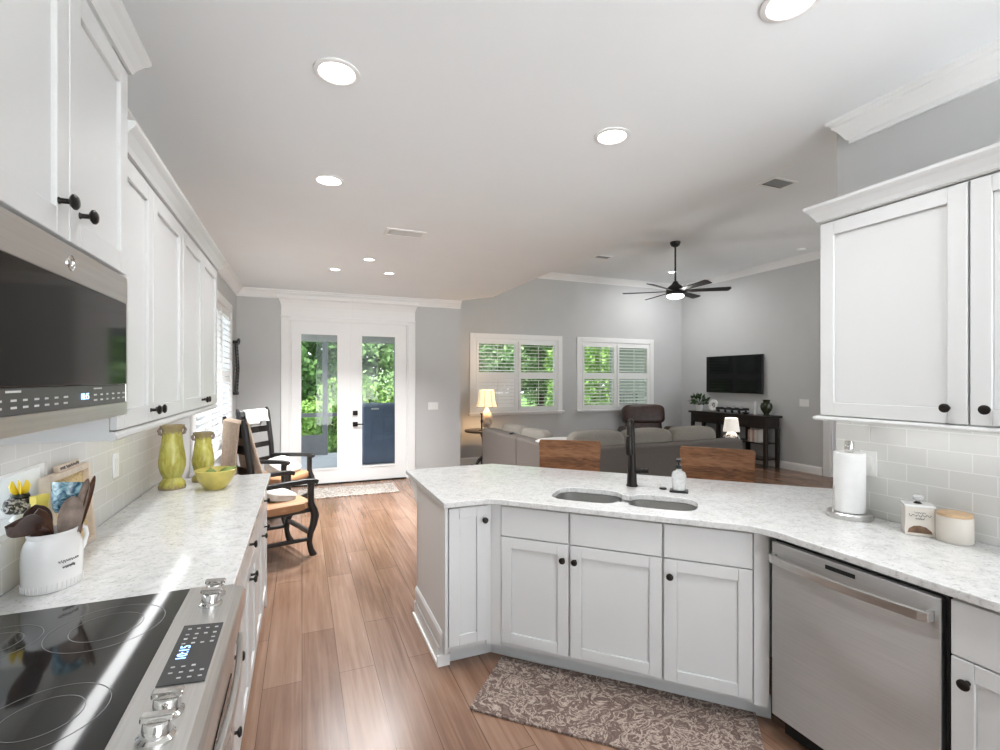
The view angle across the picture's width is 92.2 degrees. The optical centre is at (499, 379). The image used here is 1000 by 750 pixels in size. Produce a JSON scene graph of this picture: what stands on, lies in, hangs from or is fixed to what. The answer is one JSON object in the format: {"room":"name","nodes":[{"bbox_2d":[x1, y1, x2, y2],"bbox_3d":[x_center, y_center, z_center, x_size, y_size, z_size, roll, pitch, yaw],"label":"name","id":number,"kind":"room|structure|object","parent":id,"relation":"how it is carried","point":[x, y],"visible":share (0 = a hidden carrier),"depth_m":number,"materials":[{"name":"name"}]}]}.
{"room":"kitchen","nodes":[
{"label":"kitchen","id":0,"kind":"room"},
{"bbox_2d":[0,272,235,596],"bbox_3d":[-1.865,0.140,2.125,0.158,2.850,10.150,0,0,-22],"label":"wall","id":1,"kind":"structure","parent":0,"point":[139,472],"depth_m":2.24,"materials":[{"name":"white tile"}]},
{"bbox_2d":[0,462,43,542],"bbox_3d":[-1.500,0.393,1.226,0.150,0.205,0.970,0,0,-22],"label":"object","id":2,"kind":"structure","parent":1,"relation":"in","point":[32,474],"depth_m":1.65,"materials":[{"name":"paint"}]},
{"bbox_2d":[1,479,31,522],"bbox_3d":[-1.619,0.408,1.622,0.066,0.133,0.113,0,0,8],"label":"potted plant","id":3,"kind":"object","parent":2,"relation":"on","point":[17,503],"visible":0.77,"depth_m":1.60,"materials":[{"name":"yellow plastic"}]},
{"bbox_2d":[0,0,150,275],"bbox_3d":[-1.113,-0.641,1.028,0.413,0.677,0.828,0,0,-22],"label":"upper cabinet","id":4,"kind":"object","parent":1,"relation":"attached to","point":[64,86],"visible":0.96,"depth_m":1.07,"materials":[{"name":"paint"}]},
{"bbox_2d":[0,206,126,438],"bbox_3d":[-1.127,-0.096,1.007,0.369,0.404,0.750,0,0,-22],"label":"microwave","id":5,"kind":"object","parent":4,"relation":"attached to","point":[63,312],"visible":1,"depth_m":1.00,"materials":[{"name":"metal"}]},
{"bbox_2d":[0,120,194,444],"bbox_3d":[-1.429,-0.295,1.761,0.385,0.956,0.855,0,0,-22],"label":"upper cabinet","id":6,"kind":"object","parent":1,"relation":"attached to","point":[158,209],"visible":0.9,"depth_m":1.71,"materials":[{"name":"paint"}]},
{"bbox_2d":[128,109,242,295],"bbox_3d":[-1.732,-1.226,2.099,0.084,0.118,10.000,0,0,-22],"label":"trim","id":7,"kind":"structure","parent":1,"relation":"attached to","point":[225,271],"depth_m":5.64,"materials":[{"name":"paint"}]},
{"bbox_2d":[181,214,225,418],"bbox_3d":[-1.784,-0.295,2.622,0.385,0.956,1.004,0,0,-22],"label":"upper cabinet","id":8,"kind":"object","parent":1,"relation":"attached to","point":[202,259],"visible":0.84,"depth_m":2.56,"materials":[{"name":"paint"}]},
{"bbox_2d":[189,290,231,477],"bbox_3d":[-3.026,-0.062,5.027,0.200,1.775,2.490,0,0,-22],"label":"window","id":9,"kind":"structure","parent":1,"relation":"in","point":[210,420],"depth_m":5.33,"materials":[{"name":"paint"}]},
{"bbox_2d":[233,338,239,394],"bbox_3d":[-3.526,-0.174,6.443,0.074,0.759,0.235,0,0,-22],"label":"wall ornament","id":10,"kind":"object","parent":1,"relation":"attached to","point":[236,343],"visible":1,"depth_m":6.36,"materials":[{"name":"black paint"}]},
{"bbox_2d":[236,296,459,474],"bbox_3d":[-2.193,0.140,7.397,3.265,2.850,0.150,0,0,-22],"label":"wall","id":11,"kind":"structure","parent":0,"point":[258,319],"depth_m":7.68,"materials":[{"name":"paint"}]},
{"bbox_2d":[277,294,418,487],"bbox_3d":[-2.261,0.177,7.312,2.033,2.775,0.215,0,0,-22],"label":"door","id":12,"kind":"structure","parent":11,"relation":"in","point":[350,320],"depth_m":7.30,"materials":[{"name":"paint"}]},
{"bbox_2d":[237,287,461,308],"bbox_3d":[-2.149,-1.226,7.289,3.265,0.118,0.084,0,0,-22],"label":"trim","id":13,"kind":"structure","parent":11,"relation":"attached to","point":[245,291],"depth_m":7.20,"materials":[{"name":"paint"}]},
{"bbox_2d":[301,342,394,454],"bbox_3d":[-3.589,0.395,10.202,2.870,2.380,0.100,0,0,-22],"label":"wall","id":14,"kind":"structure","parent":0,"point":[315,444],"depth_m":10.11,"materials":[{"name":"paint"}]},
{"bbox_2d":[301,334,394,343],"bbox_3d":[-2.986,-0.990,8.915,3.255,0.390,3.240,0,0,-22],"label":"ceiling","id":15,"kind":"structure","parent":0,"point":[304,337],"depth_m":10.14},
{"bbox_2d":[301,453,394,469],"bbox_3d":[-2.986,1.675,8.915,3.255,0.180,3.240,0,0,-22],"label":"floor","id":16,"kind":"structure","parent":0,"point":[330,460],"depth_m":9.19,"materials":[{"name":"concrete"}]},
{"bbox_2d":[362,402,394,463],"bbox_3d":[-2.183,1.025,9.429,1.080,1.120,0.620,0,0,-22],"label":"covered grill","id":17,"kind":"object","parent":16,"relation":"on","point":[378,419],"visible":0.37,"depth_m":9.06,"materials":[{"name":"blue plastic"}]},
{"bbox_2d":[240,463,832,749],"bbox_3d":[2.068,1.625,4.177,8.995,0.120,10.950,0,0,-22],"label":"floor","id":18,"kind":"structure","parent":0,"point":[343,660],"depth_m":2.73,"materials":[{"name":"brown wood"}]},
{"bbox_2d":[0,578,244,749],"bbox_3d":[-0.972,1.083,1.071,0.683,0.964,0.756,0,0,-22],"label":"range","id":19,"kind":"object","parent":18,"relation":"on","point":[156,671],"visible":1,"depth_m":1.08,"materials":[{"name":"black glass"}]},
{"bbox_2d":[209,632,242,749],"bbox_3d":[-0.689,1.030,1.187,0.070,0.530,0.736,0,0,-22],"label":"oven","id":20,"kind":"object","parent":19,"relation":"in","point":[223,734],"depth_m":1.26,"materials":[{"name":"silver metal"}]},
{"bbox_2d":[234,569,244,749],"bbox_3d":[-1.229,1.123,1.627,0.653,0.884,0.455,0,0,-22],"label":"base cabinet","id":21,"kind":"object","parent":18,"relation":"on","point":[238,713],"visible":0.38,"depth_m":1.84,"materials":[{"name":"paint"}]},
{"bbox_2d":[242,525,258,735],"bbox_3d":[-1.440,1.123,2.139,0.653,0.884,0.648,0,0,-22],"label":"base cabinet","id":22,"kind":"object","parent":18,"relation":"on","point":[249,573],"visible":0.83,"depth_m":2.22,"materials":[{"name":"paint"}]},
{"bbox_2d":[256,490,269,651],"bbox_3d":[-1.725,1.123,2.831,0.653,0.884,0.845,0,0,-22],"label":"base cabinet","id":23,"kind":"object","parent":18,"relation":"on","point":[261,524],"visible":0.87,"depth_m":2.89,"materials":[{"name":"paint"}]},
{"bbox_2d":[0,473,270,614],"bbox_3d":[-1.515,0.665,2.320,0.636,0.030,1.956,0,0,-22],"label":"countertop","id":24,"kind":"structure","parent":23,"relation":"on","point":[174,540],"depth_m":1.88,"materials":[{"name":"stone"}]},
{"bbox_2d":[29,494,49,506],"bbox_3d":[-1.518,0.515,1.587,0.024,0.268,0.048,0,0,-2],"label":"carton","id":25,"kind":"object","parent":24,"relation":"on","point":[41,499],"visible":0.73,"depth_m":1.58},
{"bbox_2d":[19,524,88,595],"bbox_3d":[-1.405,0.561,1.532,0.131,0.176,0.200,0,0,6],"label":"utensil crock","id":26,"kind":"object","parent":24,"relation":"on","point":[51,563],"visible":0.91,"depth_m":1.46,"materials":[{"name":"white ceramic"}]},
{"bbox_2d":[4,514,50,537],"bbox_3d":[-1.373,0.502,1.423,0.038,0.239,0.262,0,0,-22],"label":"ladle","id":27,"kind":"object","parent":26,"relation":"in","point":[28,525],"visible":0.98,"depth_m":1.38,"materials":[{"name":"brown wood"}]},
{"bbox_2d":[23,504,52,536],"bbox_3d":[-1.444,0.505,1.501,0.023,0.229,0.069,0,0,39],"label":"wooden spoon","id":28,"kind":"object","parent":26,"relation":"in","point":[31,510],"visible":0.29,"depth_m":1.50,"materials":[{"name":"brown wood"}]},
{"bbox_2d":[34,508,53,535],"bbox_3d":[-1.398,0.506,1.484,0.034,0.229,0.072,0,0,4],"label":"wooden spatula","id":29,"kind":"object","parent":26,"relation":"in","point":[48,523],"visible":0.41,"depth_m":1.48,"materials":[{"name":"brown wood"}]},
{"bbox_2d":[57,496,83,532],"bbox_3d":[-1.381,0.498,1.545,0.027,0.244,0.064,0,0,37],"label":"wooden spoon","id":30,"kind":"object","parent":26,"relation":"in","point":[71,512],"visible":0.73,"depth_m":1.55,"materials":[{"name":"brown wood"}]},
{"bbox_2d":[78,478,89,511],"bbox_3d":[-1.387,0.476,1.573,0.026,0.290,0.097,0,0,8],"label":"wooden fork","id":31,"kind":"object","parent":26,"relation":"in","point":[83,490],"visible":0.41,"depth_m":1.60,"materials":[{"name":"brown wood"}]},
{"bbox_2d":[79,476,95,533],"bbox_3d":[-1.377,0.472,1.582,0.021,0.298,0.107,0,0,9],"label":"wooden stick","id":32,"kind":"object","parent":26,"relation":"in","point":[92,483],"visible":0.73,"depth_m":1.60,"materials":[{"name":"brown wood"}]},
{"bbox_2d":[38,459,96,546],"bbox_3d":[-1.608,0.481,1.798,0.054,0.339,0.340,0,0,-22],"label":"picture frame","id":33,"kind":"object","parent":24,"relation":"on","point":[71,471],"visible":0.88,"depth_m":1.83,"materials":[{"name":"brown wood"}]},
{"bbox_2d":[51,482,83,512],"bbox_3d":[-1.435,0.476,1.601,0.093,0.289,0.099,0,0,37],"label":"picture","id":34,"kind":"object","parent":33,"relation":"attached to","point":[60,491],"visible":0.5,"depth_m":1.56,"materials":[{"name":"blue paper"}]},
{"bbox_2d":[157,424,186,490],"bbox_3d":[-1.956,0.461,2.872,0.142,0.378,0.142,0,0,2],"label":"ceramic vase","id":35,"kind":"object","parent":24,"relation":"on","point":[172,457],"visible":0.98,"depth_m":2.82,"materials":[{"name":"yellow ceramic"}]},
{"bbox_2d":[191,431,214,482],"bbox_3d":[-1.902,0.493,3.083,0.128,0.312,0.128,0,0,-14],"label":"ceramic vase","id":36,"kind":"object","parent":24,"relation":"on","point":[203,453],"visible":0.81,"depth_m":3.04,"materials":[{"name":"yellow ceramic"}]},
{"bbox_2d":[194,466,236,489],"bbox_3d":[-1.695,0.592,2.871,0.220,0.115,0.220,0,0,-22],"label":"fruit bowl","id":37,"kind":"object","parent":24,"relation":"on","point":[217,480],"visible":0.97,"depth_m":2.81,"materials":[{"name":"yellow ceramic"}]},
{"bbox_2d":[222,416,318,555],"bbox_3d":[-2.048,0.953,4.300,0.645,1.251,0.602,0,0,-44],"label":"armchair","id":38,"kind":"object","parent":18,"relation":"on","point":[300,505],"visible":0.55,"depth_m":4.20,"materials":[{"name":"black paint"}]},
{"bbox_2d":[221,418,263,474],"bbox_3d":[-2.224,0.667,4.128,0.294,0.658,0.458,0,0,-44],"label":"knit blanket","id":39,"kind":"object","parent":38,"relation":"on","point":[231,440],"visible":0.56,"depth_m":4.03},
{"bbox_2d":[267,488,296,501],"bbox_3d":[-2.008,1.045,4.352,0.340,0.119,0.263,0,0,45],"label":"throw pillow","id":40,"kind":"object","parent":38,"relation":"on","point":[276,495],"visible":0.65,"depth_m":4.23,"materials":[{"name":"beige fabric"}]},
{"bbox_2d":[235,406,314,523],"bbox_3d":[-2.566,0.953,5.537,0.645,1.251,0.602,0,0,8],"label":"armchair","id":41,"kind":"object","parent":18,"relation":"on","point":[302,474],"visible":0.38,"depth_m":5.68,"materials":[{"name":"black paint"}]},
{"bbox_2d":[240,408,269,426],"bbox_3d":[-2.855,0.453,5.575,0.204,0.220,0.409,0,0,8],"label":"throw","id":42,"kind":"object","parent":41,"relation":"on","point":[253,416],"visible":0.88,"depth_m":5.52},
{"bbox_2d":[264,455,300,471],"bbox_3d":[-2.509,1.009,5.564,0.298,0.225,0.420,0,0,8],"label":"throw pillow","id":43,"kind":"object","parent":41,"relation":"on","point":[295,466],"visible":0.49,"depth_m":5.50,"materials":[{"name":"beige fabric"}]},
{"bbox_2d":[297,483,398,498],"bbox_3d":[-2.121,1.558,6.729,1.320,0.011,0.600,0,0,-21],"label":"rug","id":44,"kind":"object","parent":18,"relation":"on","point":[343,491],"visible":0.77,"depth_m":6.73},
{"bbox_2d":[413,486,490,667],"bbox_3d":[-0.271,1.123,2.930,0.370,0.884,0.734,0,0,-22],"label":"base cabinet","id":45,"kind":"object","parent":18,"relation":"on","point":[452,612],"visible":0.94,"depth_m":2.64,"materials":[{"name":"paint"}]},
{"bbox_2d":[465,428,501,464],"bbox_3d":[-0.282,1.219,8.384,0.670,0.689,0.670,0,0,-22],"label":"end table","id":46,"kind":"object","parent":18,"relation":"on","point":[471,430],"visible":0.29,"depth_m":8.27,"materials":[{"name":"brown wood"}]},
{"bbox_2d":[476,390,497,427],"bbox_3d":[-0.229,0.529,8.384,0.379,0.690,0.379,0,0,-22],"label":"table lamp","id":47,"kind":"object","parent":46,"relation":"on","point":[486,399],"visible":0.88,"depth_m":8.28,"materials":[{"name":"fabric"}]},
{"bbox_2d":[539,439,600,471],"bbox_3d":[0.512,1.030,3.690,0.500,1.073,0.501,0,0,14],"label":"bar stool","id":48,"kind":"object","parent":18,"relation":"on","point":[560,454],"visible":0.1,"depth_m":3.89,"materials":[{"name":"brown wood"}]},
{"bbox_2d":[409,477,776,656],"bbox_3d":[0.503,1.123,3.119,2.382,0.884,0.403,0,0,12],"label":"panel","id":49,"kind":"object","parent":18,"relation":"on","point":[415,486],"visible":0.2,"depth_m":2.71,"materials":[{"name":"paint"}]},
{"bbox_2d":[482,423,741,476],"bbox_3d":[1.419,1.083,6.878,2.620,0.964,2.600,0,0,-22],"label":"sectional sofa","id":50,"kind":"object","parent":18,"relation":"on","point":[657,449],"visible":0.4,"depth_m":5.91,"materials":[{"name":"beige fabric"}]},
{"bbox_2d":[502,423,527,434],"bbox_3d":[0.226,0.883,7.122,0.219,0.442,0.691,0,0,-22],"label":"cushion","id":51,"kind":"object","parent":50,"relation":"on","point":[509,427],"depth_m":6.97,"materials":[{"name":"fabric"}]},
{"bbox_2d":[521,428,552,438],"bbox_3d":[0.493,0.885,6.476,0.218,0.443,0.688,0,0,-22],"label":"cushion","id":52,"kind":"object","parent":50,"relation":"on","point":[535,433],"depth_m":6.31,"materials":[{"name":"fabric"}]},
{"bbox_2d":[567,430,623,445],"bbox_3d":[1.129,0.833,5.677,0.739,0.463,0.238,0,0,-22],"label":"cushion","id":53,"kind":"object","parent":50,"relation":"on","point":[606,437],"depth_m":5.59,"materials":[{"name":"fabric"}]},
{"bbox_2d":[620,427,671,443],"bbox_3d":[1.795,0.835,5.951,0.734,0.462,0.239,0,0,-22],"label":"cushion","id":54,"kind":"object","parent":50,"relation":"on","point":[642,435],"depth_m":5.85,"materials":[{"name":"fabric"}]},
{"bbox_2d":[668,425,715,440],"bbox_3d":[2.462,0.837,6.226,0.737,0.464,0.238,0,0,-22],"label":"cushion","id":55,"kind":"object","parent":50,"relation":"on","point":[683,433],"depth_m":6.11,"materials":[{"name":"fabric"}]},
{"bbox_2d":[470,656,763,749],"bbox_3d":[0.527,1.558,2.272,1.270,0.011,0.460,0,0,20],"label":"rug","id":56,"kind":"object","parent":18,"relation":"on","point":[614,713],"visible":0.95,"depth_m":2.26,"materials":[{"name":"fabric"}]},
{"bbox_2d":[491,502,770,718],"bbox_3d":[0.665,1.123,2.650,1.410,0.884,0.604,0,0,23],"label":"base cabinet","id":57,"kind":"object","parent":18,"relation":"on","point":[679,609],"visible":0.98,"depth_m":2.37,"materials":[{"name":"paint"}]},
{"bbox_2d":[406,464,999,612],"bbox_3d":[1.320,0.665,2.299,2.019,0.030,4.439,0,0,-44],"label":"countertop","id":58,"kind":"structure","parent":57,"relation":"on","point":[797,515],"depth_m":2.38,"materials":[{"name":"stone"}]},
{"bbox_2d":[554,492,696,510],"bbox_3d":[0.672,0.772,2.639,0.774,0.184,0.322,0,0,23],"label":"sink","id":59,"kind":"object","parent":58,"relation":"in","point":[574,496],"visible":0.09,"depth_m":2.72,"materials":[{"name":"metal"}]},
{"bbox_2d":[625,418,648,486],"bbox_3d":[0.817,0.442,2.875,0.136,0.416,0.171,0,0,23],"label":"kitchen faucet","id":60,"kind":"object","parent":58,"relation":"on","point":[632,471],"visible":1,"depth_m":2.91,"materials":[{"name":"brown metal"}]},
{"bbox_2d":[669,458,687,493],"bbox_3d":[1.033,0.553,2.778,0.100,0.192,0.086,0,0,23],"label":"soap dispenser","id":61,"kind":"object","parent":58,"relation":"on","point":[678,476],"visible":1,"depth_m":2.75,"materials":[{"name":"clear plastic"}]},
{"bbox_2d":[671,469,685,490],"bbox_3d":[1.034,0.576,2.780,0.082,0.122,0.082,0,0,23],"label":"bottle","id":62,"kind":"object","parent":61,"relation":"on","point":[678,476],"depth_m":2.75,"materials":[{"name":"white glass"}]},
{"bbox_2d":[826,440,873,521],"bbox_3d":[1.653,0.469,2.276,0.180,0.360,0.180,0,0,-22],"label":"paper towel roll","id":63,"kind":"object","parent":58,"relation":"on","point":[849,465],"visible":1,"depth_m":2.23,"materials":[{"name":"paper"}]},
{"bbox_2d":[900,494,935,537],"bbox_3d":[1.761,0.566,2.028,0.102,0.167,0.082,0,0,30],"label":"canister","id":64,"kind":"object","parent":58,"relation":"on","point":[917,517],"visible":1,"depth_m":2.00,"materials":[{"name":"beige ceramic"}]},
{"bbox_2d":[908,526,932,534],"bbox_3d":[1.742,0.622,1.994,0.080,0.031,0.001,0,0,30],"label":"picture","id":65,"kind":"object","parent":64,"relation":"attached to","point":[916,529],"depth_m":1.99},
{"bbox_2d":[935,509,974,545],"bbox_3d":[1.827,0.593,1.933,0.114,0.114,0.114,0,0,-22],"label":"jar","id":66,"kind":"object","parent":58,"relation":"on","point":[955,527],"visible":1,"depth_m":1.89,"materials":[{"name":"beige ceramic"}]},
{"bbox_2d":[618,404,673,431],"bbox_3d":[2.925,1.034,9.492,1.120,1.062,1.035,0,0,0],"label":"recliner","id":67,"kind":"object","parent":18,"relation":"on","point":[643,415],"visible":0.3,"depth_m":9.70,"materials":[{"name":"brown leather"}]},
{"bbox_2d":[680,446,755,482],"bbox_3d":[1.457,1.030,3.269,0.500,1.073,0.501,0,0,28],"label":"bar stool","id":68,"kind":"object","parent":18,"relation":"on","point":[723,464],"visible":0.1,"depth_m":3.44,"materials":[{"name":"brown wood"}]},
{"bbox_2d":[688,410,782,468],"bbox_3d":[4.443,1.103,9.236,0.412,0.925,1.820,0,0,-22],"label":"console table","id":69,"kind":"object","parent":18,"relation":"on","point":[750,420],"visible":0.59,"depth_m":8.67,"materials":[{"name":"brown wood"}]},
{"bbox_2d":[687,393,710,410],"bbox_3d":[4.090,0.450,9.903,0.461,0.379,0.428,0,0,27],"label":"potted plant","id":70,"kind":"object","parent":69,"relation":"on","point":[699,407],"visible":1,"depth_m":9.84,"materials":[{"name":"green plant"}]},
{"bbox_2d":[720,436,774,444],"bbox_3d":[4.448,1.135,9.239,0.320,0.020,1.640,0,0,-22],"label":"shelf","id":71,"kind":"object","parent":69,"relation":"attached to","point":[745,440],"depth_m":8.65,"materials":[{"name":"brown wood"}]},
{"bbox_2d":[769,539,952,749],"bbox_3d":[1.539,1.131,1.912,0.658,0.868,0.616,0,0,-22],"label":"dishwasher","id":72,"kind":"object","parent":18,"relation":"on","point":[861,656],"visible":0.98,"depth_m":1.77,"materials":[{"name":"silver metal"}]},
{"bbox_2d":[951,598,999,749],"bbox_3d":[1.795,1.123,1.373,0.642,0.884,0.560,0,0,-22],"label":"base cabinet","id":73,"kind":"object","parent":18,"relation":"on","point":[975,630],"visible":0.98,"depth_m":1.47,"materials":[{"name":"paint"}]},
{"bbox_3d":[3.216,1.265,6.688,0.320,0.600,0.320,0,0,-22],"label":"side table","id":74,"kind":"object","parent":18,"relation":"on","visible":0},
{"bbox_2d":[723,418,739,438],"bbox_3d":[3.211,0.750,6.675,0.220,0.430,0.220,0,0,-22],"label":"table lamp","id":75,"kind":"object","parent":74,"relation":"on","point":[731,425],"visible":0.66,"depth_m":6.60,"materials":[{"name":"fabric"}]},
{"bbox_2d":[85,0,999,300],"bbox_3d":[-0.207,-1.740,2.808,3.745,0.910,10.150,0,0,-22],"label":"ceiling","id":76,"kind":"structure","parent":0,"point":[470,125],"depth_m":2.31,"materials":[{"name":"paint"}]},
{"bbox_2d":[313,174,343,186],"bbox_3d":[-1.101,-1.280,3.098,0.187,0.008,0.187,0,0,-22],"label":"recessed light","id":77,"kind":"object","parent":76,"relation":"in","point":[323,179],"visible":1,"depth_m":3.10,"materials":[{"name":"paint"}]},
{"bbox_2d":[313,57,359,86],"bbox_3d":[-0.681,-1.280,2.010,0.187,0.008,0.187,0,0,-22],"label":"recessed light","id":78,"kind":"object","parent":76,"relation":"in","point":[338,72],"visible":1,"depth_m":2.00,"materials":[{"name":"paint"}]},
{"bbox_2d":[383,227,426,238],"bbox_3d":[-0.834,-1.281,4.220,0.340,0.008,0.200,0,0,-22],"label":"ceiling vent","id":79,"kind":"object","parent":76,"relation":"in","point":[389,231],"visible":1,"depth_m":4.21,"materials":[{"name":"metal"}]},
{"bbox_2d":[594,127,629,145],"bbox_3d":[0.591,-1.280,2.538,0.187,0.008,0.187,0,0,-22],"label":"recessed light","id":80,"kind":"object","parent":76,"relation":"in","point":[610,136],"visible":1,"depth_m":2.54,"materials":[{"name":"paint"}]},
{"bbox_2d":[760,0,819,22],"bbox_3d":[0.988,-1.280,1.634,0.187,0.008,0.187,0,0,-22],"label":"recessed light","id":81,"kind":"object","parent":76,"relation":"in","point":[771,11],"visible":1,"depth_m":1.67,"materials":[{"name":"paint"}]},
{"bbox_2d":[460,278,681,457],"bbox_3d":[1.453,-0.265,9.763,5.580,3.660,0.150,0,0,-22],"label":"wall","id":82,"kind":"structure","parent":0,"point":[570,310],"depth_m":9.68,"materials":[{"name":"paint"}]},
{"bbox_2d":[468,333,564,415],"bbox_3d":[0.324,-0.092,9.261,2.000,1.535,0.200,0,0,-22],"label":"window","id":83,"kind":"structure","parent":82,"relation":"in","point":[507,387],"depth_m":9.18,"materials":[{"name":"paint"}]},
{"bbox_2d":[538,272,670,289],"bbox_3d":[1.567,-2.036,9.683,5.430,0.118,0.084,0,0,-22],"label":"trim","id":84,"kind":"structure","parent":82,"relation":"attached to","point":[554,276],"depth_m":9.90,"materials":[{"name":"paint"}]},
{"bbox_2d":[576,337,653,412],"bbox_3d":[2.426,-0.092,10.126,1.985,1.535,0.200,0,0,-22],"label":"window","id":85,"kind":"structure","parent":82,"relation":"in","point":[615,344],"depth_m":10.06,"materials":[{"name":"paint"}]},
{"bbox_2d":[609,347,643,403],"bbox_3d":[4.513,0.340,13.861,3.100,3.050,0.200,0,0,-22],"label":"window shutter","id":86,"kind":"structure","parent":0,"point":[610,348],"depth_m":13.39,"materials":[{"name":"wood"}]},
{"bbox_2d":[552,149,836,284],"bbox_3d":[3.578,-2.145,4.798,5.730,0.100,10.950,0,0,-22],"label":"ceiling","id":87,"kind":"structure","parent":0,"point":[754,225],"depth_m":7.10,"materials":[{"name":"paint"}]},
{"bbox_2d":[623,241,730,299],"bbox_3d":[2.671,-1.663,7.329,1.462,0.865,1.540,0,0,-22],"label":"ceiling fan","id":88,"kind":"object","parent":87,"relation":"hanging from","point":[675,290],"visible":1,"depth_m":7.24,"materials":[{"name":"black plastic"}]},
{"bbox_2d":[757,177,797,189],"bbox_3d":[2.959,-2.091,5.133,0.340,0.008,0.220,0,0,-22],"label":"ceiling vent","id":89,"kind":"object","parent":87,"relation":"in","point":[777,183],"visible":1,"depth_m":5.12,"materials":[{"name":"metal"}]},
{"bbox_2d":[682,259,822,466],"bbox_3d":[6.158,-0.265,5.860,0.150,3.660,10.950,0,0,-22],"label":"wall","id":90,"kind":"structure","parent":0,"point":[775,314],"depth_m":8.73,"materials":[{"name":"paint"}]},
{"bbox_2d":[706,354,763,393],"bbox_3d":[4.572,-0.102,9.409,0.076,0.735,1.310,0,0,-22],"label":"television","id":91,"kind":"object","parent":90,"relation":"attached to","point":[733,373],"visible":1,"depth_m":9.32,"materials":[{"name":"black plastic"}]},
{"bbox_2d":[682,250,819,288],"bbox_3d":[6.078,-2.036,5.746,0.084,0.118,10.800,0,0,-22],"label":"trim","id":92,"kind":"structure","parent":90,"relation":"attached to","point":[815,255],"depth_m":8.76,"materials":[{"name":"paint"}]},
{"bbox_2d":[755,459,822,474],"bbox_3d":[4.654,1.500,9.296,0.016,0.130,3.150,0,0,-22],"label":"baseboard","id":93,"kind":"structure","parent":90,"relation":"attached to","point":[816,470],"depth_m":8.22,"materials":[{"name":"paint"}]},
{"bbox_2d":[823,420,835,476],"bbox_3d":[5.513,0.285,7.309,0.180,2.560,1.140,0,0,-22],"label":"door frame","id":94,"kind":"structure","parent":90,"relation":"in","point":[829,427],"depth_m":7.73,"materials":[{"name":"paint"}]},
{"bbox_2d":[836,80,999,546],"bbox_3d":[2.528,0.140,0.613,0.128,2.850,4.010,0,0,-22],"label":"wall","id":95,"kind":"structure","parent":0,"point":[952,470],"depth_m":2.08,"materials":[{"name":"white tile"}]},
{"bbox_2d":[860,450,876,476],"bbox_3d":[1.760,0.400,2.298,0.009,0.118,0.075,0,0,-22],"label":"wall outlet","id":96,"kind":"object","parent":95,"relation":"attached to","point":[871,456],"visible":0.71,"depth_m":2.28,"materials":[{"name":"white plastic"}]},
{"bbox_2d":[803,142,999,433],"bbox_3d":[1.777,-0.298,1.770,0.395,0.963,1.096,0,0,-22],"label":"upper cabinet","id":97,"kind":"object","parent":95,"relation":"attached to","point":[910,262],"visible":1,"depth_m":1.83,"materials":[{"name":"paint"}]},
{"bbox_2d":[825,39,999,142],"bbox_3d":[2.436,-1.226,0.578,0.084,0.118,4.014,0,0,-22],"label":"trim","id":98,"kind":"structure","parent":95,"relation":"attached to","point":[980,68],"depth_m":2.06,"materials":[{"name":"paint"}]},
{"label":"outside","id":99,"kind":"structure","parent":0,"visible":0},
{"bbox_2d":[329,393,549,452],"bbox_3d":[-1.086,1.865,15.774,90.000,0.100,90.000,0,0,-22],"label":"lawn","id":100,"kind":"structure","parent":99,"point":[332,450],"depth_m":33.58,"materials":[{"name":"green plant"}]},
{"bbox_2d":[301,342,336,419],"bbox_3d":[-6.581,-0.979,14.015,4.734,5.604,3.860,0,0,28],"label":"tree","id":101,"kind":"object","parent":100,"relation":"on","point":[311,376],"visible":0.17,"depth_m":13.89,"materials":[{"name":"green plant"}]},
{"bbox_2d":[301,395,336,452],"bbox_3d":[-4.756,1.073,11.645,2.498,1.533,1.989,0,0,-40],"label":"shrub","id":102,"kind":"object","parent":100,"relation":"on","point":[309,425],"visible":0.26,"depth_m":11.54,"materials":[{"name":"green plant"}]},
{"bbox_2d":[317,376,393,443],"bbox_3d":[-3.331,0.887,12.672,2.528,1.948,1.710,0,0,7],"label":"shrub","id":103,"kind":"object","parent":100,"relation":"on","point":[368,394],"visible":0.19,"depth_m":12.33,"materials":[{"name":"green plant"}]},
{"bbox_2d":[320,342,393,402],"bbox_3d":[-4.241,-1.133,15.313,5.088,5.910,3.520,0,0,-22],"label":"tree","id":104,"kind":"object","parent":100,"relation":"on","point":[381,356],"visible":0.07,"depth_m":15.01,"materials":[{"name":"green plant"}]},
{"bbox_2d":[362,368,393,402],"bbox_3d":[-2.866,0.688,13.299,2.350,2.308,1.792,0,0,-31],"label":"shrub","id":105,"kind":"object","parent":100,"relation":"on","point":[391,374],"visible":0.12,"depth_m":12.96,"materials":[{"name":"green plant"}]},
{"bbox_2d":[479,344,534,389],"bbox_3d":[-1.173,-0.989,18.791,5.103,5.621,4.756,0,0,4],"label":"tree","id":106,"kind":"object","parent":100,"relation":"on","point":[483,348],"visible":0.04,"depth_m":17.67,"materials":[{"name":"green plant"}]},
{"bbox_2d":[485,344,537,391],"bbox_3d":[-0.358,-0.811,20.332,4.519,5.264,4.180,0,0,8],"label":"tree","id":107,"kind":"object","parent":100,"relation":"on","point":[526,349],"visible":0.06,"depth_m":19.05,"materials":[{"name":"green plant"}]},
{"bbox_2d":[496,382,552,405],"bbox_3d":[2.849,-0.733,28.848,8.282,5.257,4.300,0,0,-1],"label":"tree","id":108,"kind":"object","parent":100,"relation":"on","point":[531,391],"visible":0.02,"depth_m":28.64,"materials":[{"name":"green plant"}]},
{"bbox_2d":[521,345,552,405],"bbox_3d":[2.044,-0.841,21.878,3.700,5.324,3.070,0,0,-4],"label":"tree","id":109,"kind":"object","parent":100,"relation":"on","point":[541,353],"visible":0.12,"depth_m":21.17,"materials":[{"name":"green plant"}]},
{"bbox_2d":[537,345,608,405],"bbox_3d":[3.431,-0.666,18.073,4.325,4.978,3.403,0,0,-22],"label":"tree","id":110,"kind":"object","parent":100,"relation":"on","point":[605,351],"visible":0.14,"depth_m":16.99,"materials":[{"name":"green plant"}]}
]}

